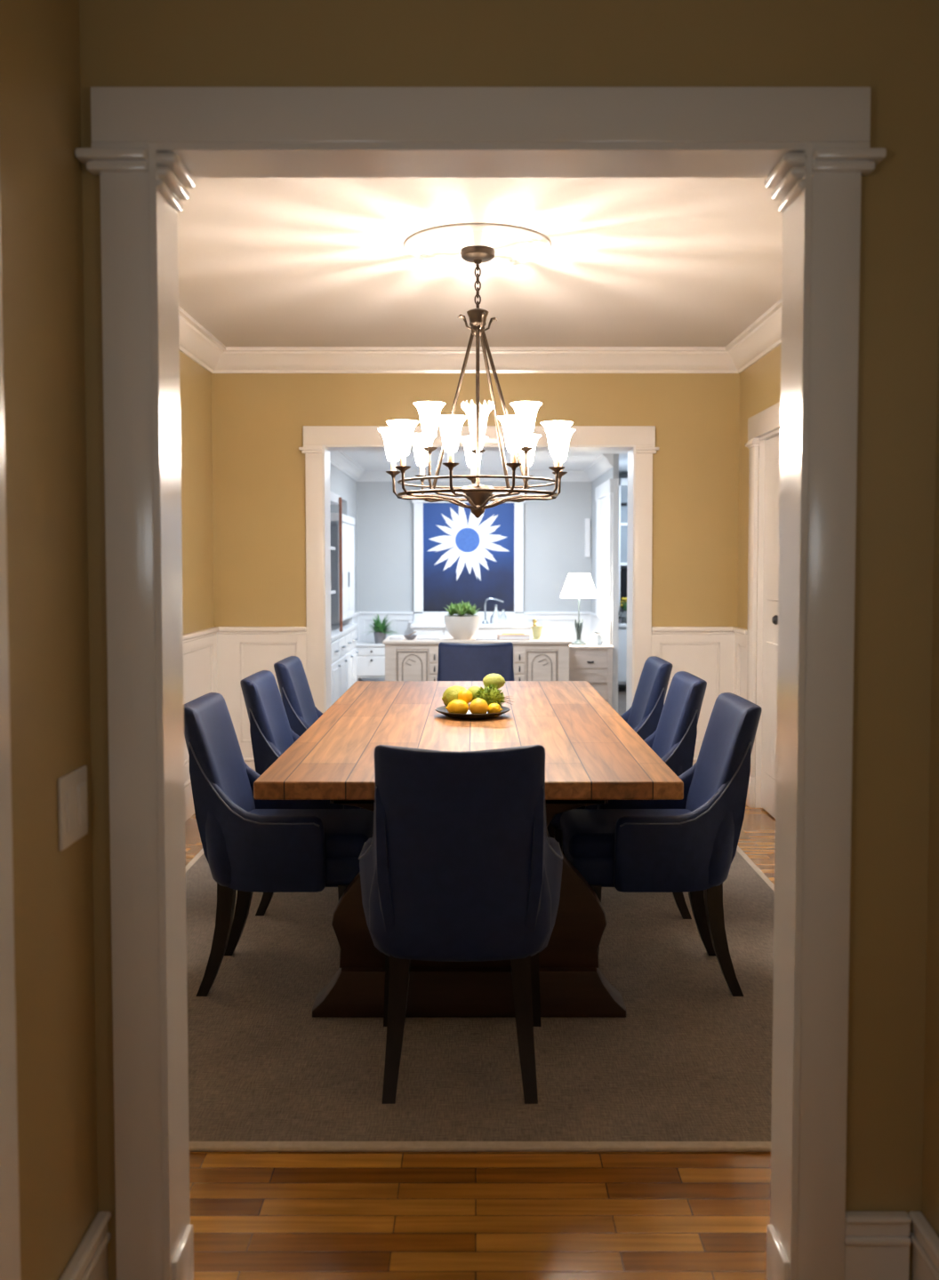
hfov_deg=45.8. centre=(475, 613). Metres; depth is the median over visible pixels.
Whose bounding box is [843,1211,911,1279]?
baseboard
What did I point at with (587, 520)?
wall panel
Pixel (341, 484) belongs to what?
wall
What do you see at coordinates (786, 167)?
trim
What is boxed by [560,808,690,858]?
seat cushion
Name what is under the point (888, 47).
wall
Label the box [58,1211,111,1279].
baseboard
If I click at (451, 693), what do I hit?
citron
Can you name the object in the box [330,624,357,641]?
countertop
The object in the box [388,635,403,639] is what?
folded napkin
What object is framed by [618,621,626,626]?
countertop
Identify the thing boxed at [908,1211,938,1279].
baseboard
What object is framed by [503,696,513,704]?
sprig
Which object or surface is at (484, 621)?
faucet
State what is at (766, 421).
trim
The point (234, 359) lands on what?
trim
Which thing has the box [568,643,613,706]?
cabinet
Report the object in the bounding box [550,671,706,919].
dining chair
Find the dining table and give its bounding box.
[253,680,683,1016]
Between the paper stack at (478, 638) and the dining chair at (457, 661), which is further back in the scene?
the paper stack at (478, 638)
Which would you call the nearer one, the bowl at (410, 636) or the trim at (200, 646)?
the trim at (200, 646)
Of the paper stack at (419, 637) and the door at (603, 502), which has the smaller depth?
the paper stack at (419, 637)
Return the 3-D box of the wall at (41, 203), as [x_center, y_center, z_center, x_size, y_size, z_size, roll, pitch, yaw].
[-0.740,0.042,0.292,0.100,2.650,3.380,0,3,0]
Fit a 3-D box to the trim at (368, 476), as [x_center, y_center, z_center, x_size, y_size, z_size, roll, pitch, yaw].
[-0.015,-1.479,11.896,2.530,0.115,0.098,0,3,0]
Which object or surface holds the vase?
on the base cabinet at (546, 659)
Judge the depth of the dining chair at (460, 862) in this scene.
2.79 m
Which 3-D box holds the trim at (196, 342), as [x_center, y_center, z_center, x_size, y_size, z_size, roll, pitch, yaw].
[-1.522,-1.400,4.328,0.115,0.135,4.625,0,3,0]
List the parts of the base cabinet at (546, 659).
cupboard door, carved moulding, drawer, drawer, drawer, drawer, drawer, drawer, cupboard door, carved moulding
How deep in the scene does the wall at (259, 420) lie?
6.66 m
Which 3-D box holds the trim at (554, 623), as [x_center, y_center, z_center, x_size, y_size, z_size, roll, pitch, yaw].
[-0.015,0.406,12.013,2.530,0.860,0.035,0,3,0]
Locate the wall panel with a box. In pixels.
[584,518,590,557]
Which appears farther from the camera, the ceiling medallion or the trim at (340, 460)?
the trim at (340, 460)
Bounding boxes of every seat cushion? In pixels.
[248,808,373,857]
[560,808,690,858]
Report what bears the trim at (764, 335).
attached to the wall at (760, 382)
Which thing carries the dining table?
on the area rug
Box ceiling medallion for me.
[404,223,551,268]
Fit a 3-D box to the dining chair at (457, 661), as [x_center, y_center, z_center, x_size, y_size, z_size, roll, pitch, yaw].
[0.000,0.632,6.087,0.556,0.920,0.628,0,3,0]
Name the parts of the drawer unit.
drawer, drawer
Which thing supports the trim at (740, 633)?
attached to the wall at (760, 382)
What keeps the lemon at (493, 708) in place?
on the fruit plate
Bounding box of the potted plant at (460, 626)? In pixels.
[444,600,479,639]
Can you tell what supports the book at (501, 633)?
on the book at (525, 636)
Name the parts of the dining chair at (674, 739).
leg, seat, armrest, armrest, backrest, leg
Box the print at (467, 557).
[423,503,513,611]
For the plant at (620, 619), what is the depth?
11.94 m
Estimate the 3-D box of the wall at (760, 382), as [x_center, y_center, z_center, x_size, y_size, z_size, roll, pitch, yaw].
[1.640,-0.149,4.485,0.120,2.650,4.825,0,3,0]
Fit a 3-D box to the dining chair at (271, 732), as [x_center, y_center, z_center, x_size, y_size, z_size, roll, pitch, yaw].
[-0.617,0.705,4.497,0.628,0.920,0.556,0,3,0]
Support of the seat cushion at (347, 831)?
on the dining chair at (250, 845)
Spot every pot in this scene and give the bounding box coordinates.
[373,632,386,643]
[444,615,479,639]
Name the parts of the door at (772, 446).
knob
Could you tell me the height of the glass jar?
0.140 m
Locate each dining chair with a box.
[184,692,373,996]
[240,670,362,915]
[273,656,322,736]
[358,744,563,1103]
[436,641,514,680]
[546,656,671,838]
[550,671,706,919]
[560,692,761,996]
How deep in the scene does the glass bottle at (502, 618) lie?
11.49 m
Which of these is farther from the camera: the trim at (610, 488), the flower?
the flower
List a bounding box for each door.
[599,496,607,618]
[760,434,779,818]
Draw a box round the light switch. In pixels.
[57,765,87,850]
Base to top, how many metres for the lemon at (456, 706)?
0.068 m
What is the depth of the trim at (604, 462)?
10.72 m
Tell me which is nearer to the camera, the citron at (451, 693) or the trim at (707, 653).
the citron at (451, 693)
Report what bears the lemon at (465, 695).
on the citron at (451, 693)
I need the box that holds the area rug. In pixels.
[185,845,774,1151]
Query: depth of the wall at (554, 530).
11.98 m
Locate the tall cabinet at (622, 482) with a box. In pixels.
[617,478,627,684]
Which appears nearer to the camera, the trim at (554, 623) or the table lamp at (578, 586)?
the table lamp at (578, 586)
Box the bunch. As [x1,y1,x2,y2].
[618,597,626,623]
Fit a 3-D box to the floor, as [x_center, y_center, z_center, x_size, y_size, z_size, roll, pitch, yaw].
[0.100,1.175,5.659,4.600,0.100,14.000,0,3,0]
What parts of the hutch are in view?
drawer, cupboard door, drawer, cupboard door, door, drawer, cupboard door, door, drawer, cupboard door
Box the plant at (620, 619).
[618,611,622,623]
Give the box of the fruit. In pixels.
[482,673,505,688]
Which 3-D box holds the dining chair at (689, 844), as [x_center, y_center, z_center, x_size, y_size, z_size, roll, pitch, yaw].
[0.607,0.741,3.692,0.628,0.920,0.556,0,3,0]
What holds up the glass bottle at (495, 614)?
on the countertop at (421, 628)
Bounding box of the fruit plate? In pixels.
[434,704,510,719]
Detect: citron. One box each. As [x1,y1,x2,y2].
[441,685,468,706]
[467,686,479,702]
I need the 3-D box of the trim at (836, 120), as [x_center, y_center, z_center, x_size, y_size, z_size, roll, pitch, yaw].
[0.009,0.190,1.969,1.393,2.201,0.044,0,3,0]
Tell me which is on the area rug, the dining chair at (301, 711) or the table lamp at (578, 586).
the dining chair at (301, 711)
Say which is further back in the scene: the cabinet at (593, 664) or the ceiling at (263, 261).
the cabinet at (593, 664)
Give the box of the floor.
[184,687,775,1279]
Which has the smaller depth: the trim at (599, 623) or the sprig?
the sprig
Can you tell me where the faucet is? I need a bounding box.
[481,597,503,623]
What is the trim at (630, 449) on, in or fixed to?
attached to the wall at (259, 420)
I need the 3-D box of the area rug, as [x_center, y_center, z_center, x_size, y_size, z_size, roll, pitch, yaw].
[-0.020,1.173,4.458,2.590,0.012,3.710,0,3,0]
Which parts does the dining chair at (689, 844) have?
seat, leg, armrest, armrest, leg, leg, backrest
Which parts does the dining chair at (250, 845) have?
leg, backrest, leg, armrest, armrest, seat, leg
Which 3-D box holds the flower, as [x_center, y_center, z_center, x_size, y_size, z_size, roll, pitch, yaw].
[-0.088,-0.794,11.939,0.264,0.264,0.002,0,3,0]
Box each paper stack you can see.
[416,635,439,639]
[474,636,497,640]
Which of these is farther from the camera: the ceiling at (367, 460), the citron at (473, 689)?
the ceiling at (367, 460)
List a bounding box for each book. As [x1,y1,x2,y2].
[496,633,530,639]
[501,632,524,634]
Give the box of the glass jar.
[591,630,603,645]
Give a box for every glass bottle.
[492,604,498,623]
[499,609,506,623]
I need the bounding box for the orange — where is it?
[469,697,487,713]
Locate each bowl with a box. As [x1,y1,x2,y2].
[403,631,416,639]
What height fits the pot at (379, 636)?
0.118 m
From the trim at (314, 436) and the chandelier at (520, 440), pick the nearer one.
the chandelier at (520, 440)
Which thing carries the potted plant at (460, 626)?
on the base cabinet at (546, 659)
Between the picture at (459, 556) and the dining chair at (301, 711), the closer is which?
the dining chair at (301, 711)
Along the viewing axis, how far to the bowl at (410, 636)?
9.73 m
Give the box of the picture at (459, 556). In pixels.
[408,492,527,623]
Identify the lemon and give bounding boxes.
[445,699,468,713]
[457,689,472,703]
[487,703,503,716]
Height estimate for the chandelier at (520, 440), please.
1.067 m
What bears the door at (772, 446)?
in the wall at (760, 382)
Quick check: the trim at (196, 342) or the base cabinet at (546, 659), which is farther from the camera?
the base cabinet at (546, 659)
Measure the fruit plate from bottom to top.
0.030 m
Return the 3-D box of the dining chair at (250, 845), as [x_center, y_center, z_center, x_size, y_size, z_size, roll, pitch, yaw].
[-0.644,0.741,3.692,0.628,0.920,0.556,0,3,0]
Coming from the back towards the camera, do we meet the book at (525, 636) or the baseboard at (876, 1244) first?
the book at (525, 636)
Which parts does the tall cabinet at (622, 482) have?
frame, pane, pane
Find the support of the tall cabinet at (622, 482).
on the floor
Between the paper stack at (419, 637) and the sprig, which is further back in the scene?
the paper stack at (419, 637)
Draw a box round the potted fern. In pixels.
[364,614,397,643]
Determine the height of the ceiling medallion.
0.020 m
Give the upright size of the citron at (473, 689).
0.068 m
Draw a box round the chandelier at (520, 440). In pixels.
[377,245,575,518]
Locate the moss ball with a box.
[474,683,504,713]
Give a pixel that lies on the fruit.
(498, 680)
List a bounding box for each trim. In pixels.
[0,218,20,1279]
[74,87,886,1279]
[148,142,812,1279]
[178,306,225,373]
[183,626,218,821]
[212,346,738,373]
[216,626,306,770]
[298,425,659,713]
[322,444,635,712]
[329,451,364,481]
[352,611,611,643]
[357,470,591,481]
[358,611,590,680]
[584,454,613,481]
[594,478,618,712]
[651,626,734,765]
[725,298,781,373]
[732,626,747,699]
[744,401,780,807]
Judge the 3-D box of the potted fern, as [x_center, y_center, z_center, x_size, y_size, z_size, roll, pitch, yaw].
[-0.972,0.145,11.445,0.425,0.311,0.405,-1,3,-21]
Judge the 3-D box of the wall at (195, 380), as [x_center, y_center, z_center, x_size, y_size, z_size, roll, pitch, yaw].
[-1.640,-0.149,4.485,0.120,2.650,4.825,0,3,0]
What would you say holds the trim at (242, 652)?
attached to the wall at (259, 420)
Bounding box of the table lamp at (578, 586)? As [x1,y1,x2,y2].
[560,573,597,645]
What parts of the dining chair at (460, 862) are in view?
armrest, leg, leg, backrest, leg, leg, armrest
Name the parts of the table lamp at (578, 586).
twisted stem, lamp shade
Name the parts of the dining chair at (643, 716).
leg, armrest, armrest, backrest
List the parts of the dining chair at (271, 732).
leg, backrest, armrest, armrest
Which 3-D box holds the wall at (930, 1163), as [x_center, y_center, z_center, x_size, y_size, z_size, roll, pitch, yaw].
[0.865,0.042,0.292,0.100,2.650,3.380,0,3,0]
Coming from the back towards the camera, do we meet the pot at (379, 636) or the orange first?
the pot at (379, 636)
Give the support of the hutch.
on the floor
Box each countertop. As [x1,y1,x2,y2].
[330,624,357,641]
[409,622,538,635]
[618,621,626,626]
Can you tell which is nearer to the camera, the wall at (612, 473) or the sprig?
the sprig
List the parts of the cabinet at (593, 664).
leg, drawer, leg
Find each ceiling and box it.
[177,177,782,346]
[343,451,627,473]
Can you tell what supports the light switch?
attached to the wall at (41, 203)
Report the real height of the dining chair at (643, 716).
0.920 m
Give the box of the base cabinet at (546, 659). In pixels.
[382,635,571,680]
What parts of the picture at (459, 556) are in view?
sill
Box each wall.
[0,0,97,1279]
[79,0,938,1279]
[179,351,214,633]
[211,373,739,626]
[329,463,357,612]
[356,473,627,687]
[591,454,618,613]
[736,344,780,743]
[920,304,938,1236]
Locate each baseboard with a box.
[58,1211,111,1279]
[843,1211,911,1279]
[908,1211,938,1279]
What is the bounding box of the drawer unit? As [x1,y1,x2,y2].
[355,640,384,680]
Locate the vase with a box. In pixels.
[529,618,543,639]
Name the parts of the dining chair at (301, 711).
armrest, armrest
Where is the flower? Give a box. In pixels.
[455,528,479,551]
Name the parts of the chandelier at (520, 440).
lamp shade, lamp shade, lamp shade, lamp shade, arm, arm, arm, arm, lamp shade, hanging rod, arm, lamp shade, chain, hanging rod, lamp shade, hanging rod, arm, hanging rod, arm, arm, lamp shade, arm, arm, lamp shade, lamp shade, lamp shade, lamp shade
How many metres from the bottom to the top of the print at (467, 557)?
1.168 m
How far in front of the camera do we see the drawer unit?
11.32 m
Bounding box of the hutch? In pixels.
[329,491,358,704]
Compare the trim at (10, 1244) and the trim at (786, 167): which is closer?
the trim at (10, 1244)

